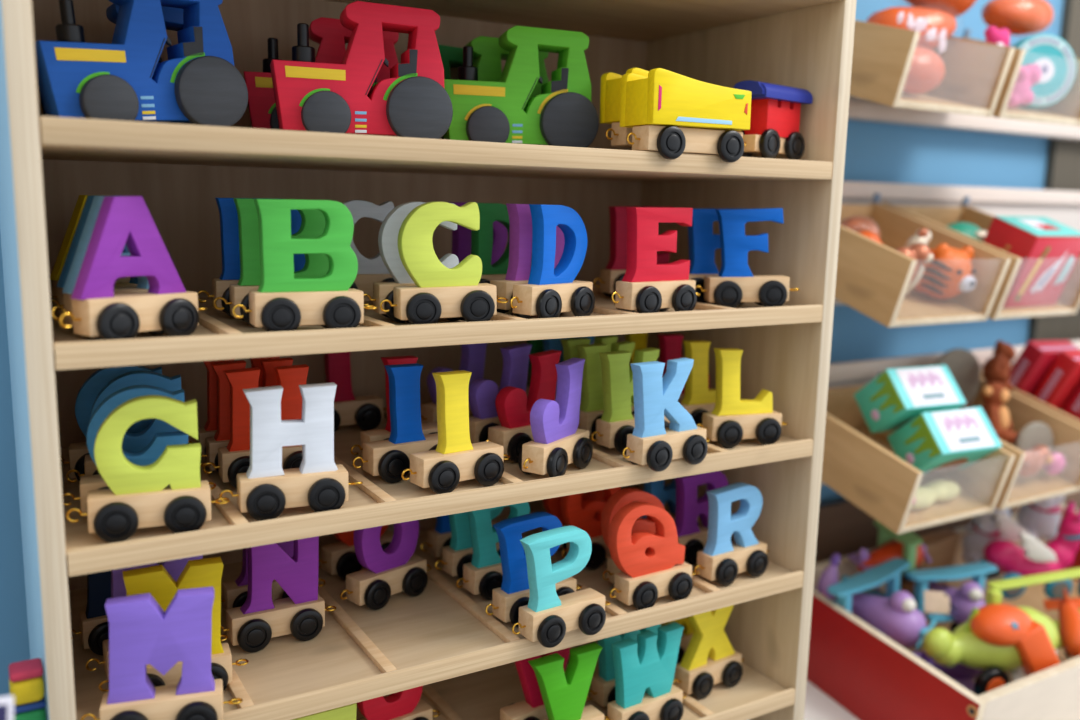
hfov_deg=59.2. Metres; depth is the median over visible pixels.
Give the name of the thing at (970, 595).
plane
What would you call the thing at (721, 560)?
wagon
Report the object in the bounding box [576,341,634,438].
wagon
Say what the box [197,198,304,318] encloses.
wagon
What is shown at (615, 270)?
wagon
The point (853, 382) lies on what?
trim
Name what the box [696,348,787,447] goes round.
wagon
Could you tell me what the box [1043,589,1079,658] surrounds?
plane
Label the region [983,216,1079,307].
gift box
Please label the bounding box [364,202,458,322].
wagon
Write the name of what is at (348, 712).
wagon
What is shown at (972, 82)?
bin
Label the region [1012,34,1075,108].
disc
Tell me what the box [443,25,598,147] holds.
tractor
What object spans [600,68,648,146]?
wagon
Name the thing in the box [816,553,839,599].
plane
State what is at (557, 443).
wagon
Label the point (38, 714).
block
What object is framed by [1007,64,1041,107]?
plush toy
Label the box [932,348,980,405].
disc
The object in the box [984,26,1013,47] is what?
plush toy
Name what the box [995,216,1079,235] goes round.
print
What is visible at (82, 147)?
shelf
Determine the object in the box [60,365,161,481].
wagon
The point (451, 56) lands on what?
tractor
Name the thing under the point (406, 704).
wagon
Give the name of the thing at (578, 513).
wagon
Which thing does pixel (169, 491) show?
wagon
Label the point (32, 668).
block
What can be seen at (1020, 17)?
ball
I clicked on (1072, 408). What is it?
carton
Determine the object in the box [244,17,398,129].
tractor
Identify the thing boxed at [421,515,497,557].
wagon
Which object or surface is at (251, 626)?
wagon
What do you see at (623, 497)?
wagon
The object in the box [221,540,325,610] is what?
wagon
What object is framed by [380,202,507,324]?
wagon
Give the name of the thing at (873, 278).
bin
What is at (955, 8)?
carrot
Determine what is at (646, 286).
wagon
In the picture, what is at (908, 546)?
plane
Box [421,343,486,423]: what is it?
wagon
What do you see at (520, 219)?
wagon
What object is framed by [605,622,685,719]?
wagon
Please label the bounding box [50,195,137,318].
wagon
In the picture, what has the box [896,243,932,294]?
toy
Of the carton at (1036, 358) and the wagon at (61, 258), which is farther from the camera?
the carton at (1036, 358)
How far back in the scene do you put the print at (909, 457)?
1.13 m
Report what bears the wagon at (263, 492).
on the shelving unit at (442, 639)
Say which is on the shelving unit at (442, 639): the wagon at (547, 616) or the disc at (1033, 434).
the wagon at (547, 616)
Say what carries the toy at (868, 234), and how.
in the bin at (873, 278)
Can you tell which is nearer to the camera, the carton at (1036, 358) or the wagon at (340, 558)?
the wagon at (340, 558)
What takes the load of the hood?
attached to the plane at (997, 638)
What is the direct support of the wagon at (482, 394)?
on the shelving unit at (442, 639)
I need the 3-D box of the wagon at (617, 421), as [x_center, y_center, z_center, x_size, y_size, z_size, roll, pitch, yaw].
[0.082,0.034,0.817,0.094,0.086,0.032,-5,11,-34]
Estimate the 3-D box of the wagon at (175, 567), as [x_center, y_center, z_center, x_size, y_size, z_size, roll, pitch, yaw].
[-0.267,0.174,0.663,0.094,0.092,0.032,-4,11,-31]
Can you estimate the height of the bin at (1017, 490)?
0.144 m
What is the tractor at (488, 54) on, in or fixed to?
on the shelving unit at (442, 639)
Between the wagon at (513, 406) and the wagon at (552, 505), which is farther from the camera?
the wagon at (552, 505)
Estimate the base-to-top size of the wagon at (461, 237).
0.086 m
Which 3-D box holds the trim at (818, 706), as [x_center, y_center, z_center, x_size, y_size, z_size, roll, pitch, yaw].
[0.980,0.462,1.309,1.420,0.129,0.717,-4,11,-31]
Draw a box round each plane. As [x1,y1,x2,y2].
[816,553,839,599]
[827,558,936,649]
[832,586,885,599]
[847,520,931,582]
[905,562,997,632]
[911,650,982,692]
[923,568,1079,695]
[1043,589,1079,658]
[1053,609,1079,628]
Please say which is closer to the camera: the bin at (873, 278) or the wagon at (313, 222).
the wagon at (313, 222)
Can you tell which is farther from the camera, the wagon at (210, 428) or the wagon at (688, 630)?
the wagon at (688, 630)
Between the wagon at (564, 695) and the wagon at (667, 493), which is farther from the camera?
the wagon at (667, 493)
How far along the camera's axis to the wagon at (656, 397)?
0.75 m
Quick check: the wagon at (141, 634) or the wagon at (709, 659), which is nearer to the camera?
the wagon at (141, 634)
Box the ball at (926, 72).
[902,47,944,93]
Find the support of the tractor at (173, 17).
on the shelving unit at (442, 639)
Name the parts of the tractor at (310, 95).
seat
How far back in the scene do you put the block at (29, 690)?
0.55 m
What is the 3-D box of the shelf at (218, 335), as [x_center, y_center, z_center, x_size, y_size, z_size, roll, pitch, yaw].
[-0.080,-0.042,0.792,0.599,0.015,0.271,-4,11,-31]
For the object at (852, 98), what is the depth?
1.39 m
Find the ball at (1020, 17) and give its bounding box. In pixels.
[981,0,1053,34]
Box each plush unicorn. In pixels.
[962,508,1010,563]
[1017,495,1064,541]
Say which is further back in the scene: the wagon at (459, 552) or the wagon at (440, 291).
the wagon at (459, 552)
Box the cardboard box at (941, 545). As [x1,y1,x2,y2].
[900,528,975,615]
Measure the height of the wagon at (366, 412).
0.086 m
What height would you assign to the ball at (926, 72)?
0.056 m
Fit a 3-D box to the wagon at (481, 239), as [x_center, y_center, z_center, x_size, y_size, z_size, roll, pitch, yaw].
[-0.038,-0.087,0.791,0.094,0.086,0.032,-6,12,-35]
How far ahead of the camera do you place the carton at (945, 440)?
1.12 m
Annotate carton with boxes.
[854,365,965,432]
[887,407,1001,473]
[1008,340,1079,396]
[1032,350,1079,410]
[1062,386,1079,419]
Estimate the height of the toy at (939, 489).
0.025 m
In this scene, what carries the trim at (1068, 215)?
attached to the wall
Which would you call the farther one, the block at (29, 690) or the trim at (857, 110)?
the trim at (857, 110)
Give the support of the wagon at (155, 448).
on the shelving unit at (442, 639)
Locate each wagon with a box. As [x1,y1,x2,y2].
[50,195,129,309]
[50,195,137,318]
[51,195,148,327]
[60,196,207,340]
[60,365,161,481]
[62,385,215,515]
[66,371,210,481]
[66,395,229,542]
[71,562,158,655]
[81,587,242,719]
[86,555,227,679]
[99,557,248,691]
[188,356,279,458]
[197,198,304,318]
[201,357,292,472]
[203,364,308,488]
[213,198,328,326]
[219,382,362,520]
[221,536,335,651]
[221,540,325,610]
[232,199,377,331]
[292,703,356,719]
[318,525,392,579]
[324,352,386,431]
[340,520,430,609]
[342,200,394,300]
[350,355,437,457]
[352,363,437,482]
[357,686,439,719]
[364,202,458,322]
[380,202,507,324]
[401,370,509,493]
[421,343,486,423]
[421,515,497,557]
[435,507,503,577]
[448,202,507,264]
[456,502,529,599]
[468,343,531,443]
[471,203,509,283]
[485,512,581,627]
[486,350,561,462]
[490,204,564,313]
[500,647,570,719]
[510,204,594,318]
[512,526,610,647]
[518,358,592,476]
[526,337,573,395]
[528,642,608,719]
[543,336,594,398]
[543,490,603,550]
[560,335,616,403]
[560,487,620,568]
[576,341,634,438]
[587,624,660,706]
[591,348,669,453]
[594,206,669,296]
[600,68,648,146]
[601,488,684,583]
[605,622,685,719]
[608,501,695,609]
[611,207,698,312]
[620,68,751,162]
[622,357,709,471]
[625,333,647,366]
[639,479,700,524]
[657,334,709,401]
[660,617,693,664]
[673,605,743,698]
[674,471,733,564]
[679,340,715,427]
[688,208,746,304]
[694,482,768,585]
[695,208,799,307]
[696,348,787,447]
[733,80,812,159]
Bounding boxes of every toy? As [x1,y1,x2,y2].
[840,216,879,237]
[859,231,881,243]
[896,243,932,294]
[904,228,931,247]
[911,479,959,508]
[913,243,975,298]
[945,222,987,241]
[979,501,1079,598]
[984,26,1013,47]
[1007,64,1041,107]
[1018,445,1052,476]
[1043,453,1065,474]
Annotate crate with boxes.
[807,503,1079,719]
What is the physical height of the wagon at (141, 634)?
0.092 m
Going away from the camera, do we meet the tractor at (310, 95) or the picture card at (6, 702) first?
the picture card at (6, 702)
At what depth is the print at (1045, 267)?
1.18 m
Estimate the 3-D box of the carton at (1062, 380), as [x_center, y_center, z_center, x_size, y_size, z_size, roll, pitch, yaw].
[0.756,0.037,1.358,0.088,0.108,0.074,-3,10,-25]
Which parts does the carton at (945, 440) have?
label panel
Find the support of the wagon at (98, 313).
on the shelving unit at (442, 639)
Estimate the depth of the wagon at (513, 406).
0.77 m
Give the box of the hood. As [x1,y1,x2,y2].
[970,603,1059,675]
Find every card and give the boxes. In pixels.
[0,695,13,719]
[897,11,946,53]
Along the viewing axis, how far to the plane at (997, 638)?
1.11 m
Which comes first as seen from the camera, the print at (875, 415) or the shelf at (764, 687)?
the shelf at (764, 687)
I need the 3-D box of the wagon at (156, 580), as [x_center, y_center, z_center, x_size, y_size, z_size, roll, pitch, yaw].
[-0.243,0.180,0.632,0.094,0.092,0.032,-3,10,-25]
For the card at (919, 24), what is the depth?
1.09 m
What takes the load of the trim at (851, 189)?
attached to the wall
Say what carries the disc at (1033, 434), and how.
in the bin at (1017, 490)
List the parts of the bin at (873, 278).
panel, panel, panel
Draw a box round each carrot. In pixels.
[866,7,956,49]
[905,0,976,17]
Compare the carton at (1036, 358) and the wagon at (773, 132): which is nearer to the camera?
the wagon at (773, 132)
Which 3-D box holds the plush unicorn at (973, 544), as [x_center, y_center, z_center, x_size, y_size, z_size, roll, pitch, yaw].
[0.651,0.241,1.385,0.072,0.125,0.062,-3,10,-25]
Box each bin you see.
[821,372,1014,534]
[835,193,1010,327]
[850,20,1014,116]
[882,196,1079,319]
[953,28,1079,125]
[969,377,1079,509]
[981,368,1079,425]
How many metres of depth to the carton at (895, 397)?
1.14 m
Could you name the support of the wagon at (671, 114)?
on the shelving unit at (442, 639)
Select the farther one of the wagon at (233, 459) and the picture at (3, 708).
the wagon at (233, 459)
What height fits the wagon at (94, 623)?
0.092 m
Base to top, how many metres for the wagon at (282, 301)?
0.086 m
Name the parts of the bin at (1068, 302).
panel, panel, panel, panel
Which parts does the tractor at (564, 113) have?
seat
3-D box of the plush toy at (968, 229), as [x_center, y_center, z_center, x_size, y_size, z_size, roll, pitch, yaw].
[0.552,-0.155,1.264,0.093,0.055,0.058,-1,10,-16]
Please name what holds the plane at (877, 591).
in the crate
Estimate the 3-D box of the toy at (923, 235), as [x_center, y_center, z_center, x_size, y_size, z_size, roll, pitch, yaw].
[0.451,-0.137,1.131,0.033,0.040,0.027,-1,10,-11]
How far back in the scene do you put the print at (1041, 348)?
1.34 m
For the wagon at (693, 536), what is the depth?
0.89 m
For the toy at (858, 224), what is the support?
on the bin at (873, 278)
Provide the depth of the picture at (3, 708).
0.44 m
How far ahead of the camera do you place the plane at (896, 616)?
1.18 m
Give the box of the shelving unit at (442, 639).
[0,0,856,719]
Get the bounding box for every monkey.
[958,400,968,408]
[981,382,1018,443]
[982,340,1015,391]
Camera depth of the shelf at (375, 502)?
0.67 m
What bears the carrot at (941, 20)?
in the bin at (972, 82)
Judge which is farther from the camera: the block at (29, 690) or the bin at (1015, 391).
the bin at (1015, 391)
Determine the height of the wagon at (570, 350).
0.086 m
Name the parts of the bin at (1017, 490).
panel, panel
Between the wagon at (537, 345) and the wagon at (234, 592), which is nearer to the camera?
the wagon at (234, 592)
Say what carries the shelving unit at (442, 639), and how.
on the floor
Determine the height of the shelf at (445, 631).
0.015 m
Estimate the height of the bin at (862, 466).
0.144 m
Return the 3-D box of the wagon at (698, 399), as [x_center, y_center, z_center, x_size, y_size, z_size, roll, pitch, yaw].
[0.159,0.024,0.886,0.094,0.086,0.032,-3,10,-26]
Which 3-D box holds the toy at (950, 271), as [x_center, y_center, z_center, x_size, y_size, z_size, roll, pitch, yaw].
[0.481,-0.107,1.144,0.074,0.067,0.069,1,9,-1]
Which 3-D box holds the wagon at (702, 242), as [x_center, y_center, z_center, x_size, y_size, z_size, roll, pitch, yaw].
[0.155,-0.093,0.853,0.094,0.086,0.032,-2,10,-17]
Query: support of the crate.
on the trim at (818, 706)
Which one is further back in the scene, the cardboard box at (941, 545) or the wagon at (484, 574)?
the cardboard box at (941, 545)
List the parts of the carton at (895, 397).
label panel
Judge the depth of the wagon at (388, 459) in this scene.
0.71 m
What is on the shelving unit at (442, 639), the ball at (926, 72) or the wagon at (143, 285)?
the wagon at (143, 285)
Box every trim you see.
[804,680,858,719]
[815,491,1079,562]
[821,362,1014,484]
[829,340,1079,381]
[834,198,1079,304]
[842,181,1079,204]
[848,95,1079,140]
[848,101,1079,138]
[1027,0,1079,341]
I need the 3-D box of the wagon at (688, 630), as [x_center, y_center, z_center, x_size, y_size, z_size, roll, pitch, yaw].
[0.141,0.257,0.944,0.094,0.086,0.032,-5,11,-34]
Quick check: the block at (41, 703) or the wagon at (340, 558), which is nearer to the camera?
the block at (41, 703)
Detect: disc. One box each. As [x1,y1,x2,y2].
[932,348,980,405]
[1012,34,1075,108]
[1015,422,1052,450]
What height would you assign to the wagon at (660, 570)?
0.089 m
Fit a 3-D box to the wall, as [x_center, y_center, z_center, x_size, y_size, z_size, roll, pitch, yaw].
[-0.138,-0.518,1.026,5.200,2.600,0.100,-4,11,-31]
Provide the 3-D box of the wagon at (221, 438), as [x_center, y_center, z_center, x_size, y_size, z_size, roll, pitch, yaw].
[-0.217,0.043,0.723,0.094,0.086,0.032,-3,11,-27]
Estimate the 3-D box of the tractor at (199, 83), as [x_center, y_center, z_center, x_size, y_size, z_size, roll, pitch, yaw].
[-0.267,-0.203,0.635,0.129,0.102,0.052,-6,12,-38]
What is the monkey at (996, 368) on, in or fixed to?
in the bin at (1017, 490)
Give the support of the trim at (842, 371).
attached to the wall
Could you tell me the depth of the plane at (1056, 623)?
1.26 m
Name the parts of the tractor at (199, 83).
seat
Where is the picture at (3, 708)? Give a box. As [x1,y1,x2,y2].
[0,704,7,719]
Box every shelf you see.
[39,116,832,181]
[50,285,822,369]
[60,418,812,576]
[68,501,803,719]
[326,0,839,41]
[356,641,794,719]
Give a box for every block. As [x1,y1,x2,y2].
[8,658,43,681]
[9,675,44,704]
[14,695,45,713]
[14,707,46,719]
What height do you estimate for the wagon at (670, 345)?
0.086 m
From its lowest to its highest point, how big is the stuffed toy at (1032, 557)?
0.135 m
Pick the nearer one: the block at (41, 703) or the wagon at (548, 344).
the block at (41, 703)
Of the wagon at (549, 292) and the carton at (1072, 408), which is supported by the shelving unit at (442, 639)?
the wagon at (549, 292)
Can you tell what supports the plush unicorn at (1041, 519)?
in the crate
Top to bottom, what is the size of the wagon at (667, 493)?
0.086 m
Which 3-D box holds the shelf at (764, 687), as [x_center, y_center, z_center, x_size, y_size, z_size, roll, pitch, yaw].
[-0.088,0.314,0.852,0.599,0.015,0.271,-4,11,-31]
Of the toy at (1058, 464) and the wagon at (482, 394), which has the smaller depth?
the wagon at (482, 394)
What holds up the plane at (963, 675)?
in the crate
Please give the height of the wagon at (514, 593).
0.086 m
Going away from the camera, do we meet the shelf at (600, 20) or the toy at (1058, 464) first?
the shelf at (600, 20)
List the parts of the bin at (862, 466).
panel, panel, panel, panel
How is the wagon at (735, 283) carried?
on the shelving unit at (442, 639)
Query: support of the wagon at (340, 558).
on the shelving unit at (442, 639)
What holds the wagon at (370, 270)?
on the shelving unit at (442, 639)
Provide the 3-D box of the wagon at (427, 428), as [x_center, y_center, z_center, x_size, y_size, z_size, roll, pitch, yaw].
[-0.107,0.040,0.756,0.094,0.086,0.032,-5,11,-34]
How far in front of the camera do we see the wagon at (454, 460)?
0.69 m
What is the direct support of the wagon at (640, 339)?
on the shelving unit at (442, 639)
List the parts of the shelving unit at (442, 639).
panel, panel, panel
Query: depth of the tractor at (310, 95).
0.68 m
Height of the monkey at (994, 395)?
0.084 m
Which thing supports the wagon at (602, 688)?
on the shelving unit at (442, 639)
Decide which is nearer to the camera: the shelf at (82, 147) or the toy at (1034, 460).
the shelf at (82, 147)
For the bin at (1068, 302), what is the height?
0.151 m
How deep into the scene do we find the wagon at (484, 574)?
0.80 m
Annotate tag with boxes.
[924,590,955,613]
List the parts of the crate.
panel, panel, panel, panel, panel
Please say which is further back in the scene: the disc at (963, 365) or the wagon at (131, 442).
the disc at (963, 365)
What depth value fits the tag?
1.19 m
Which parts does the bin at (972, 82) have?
panel, panel, panel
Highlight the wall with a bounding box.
[0,0,1063,696]
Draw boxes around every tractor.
[34,0,247,126]
[38,3,182,115]
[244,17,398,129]
[270,1,452,138]
[438,44,473,78]
[440,36,548,138]
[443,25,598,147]
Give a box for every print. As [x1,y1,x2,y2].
[871,410,878,419]
[906,453,913,463]
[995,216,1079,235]
[1005,240,1079,307]
[1040,347,1078,349]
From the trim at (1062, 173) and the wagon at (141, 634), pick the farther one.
the trim at (1062, 173)
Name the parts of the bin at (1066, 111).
panel, panel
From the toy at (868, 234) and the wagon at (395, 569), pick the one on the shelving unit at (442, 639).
the wagon at (395, 569)
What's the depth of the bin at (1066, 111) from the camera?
1.20 m

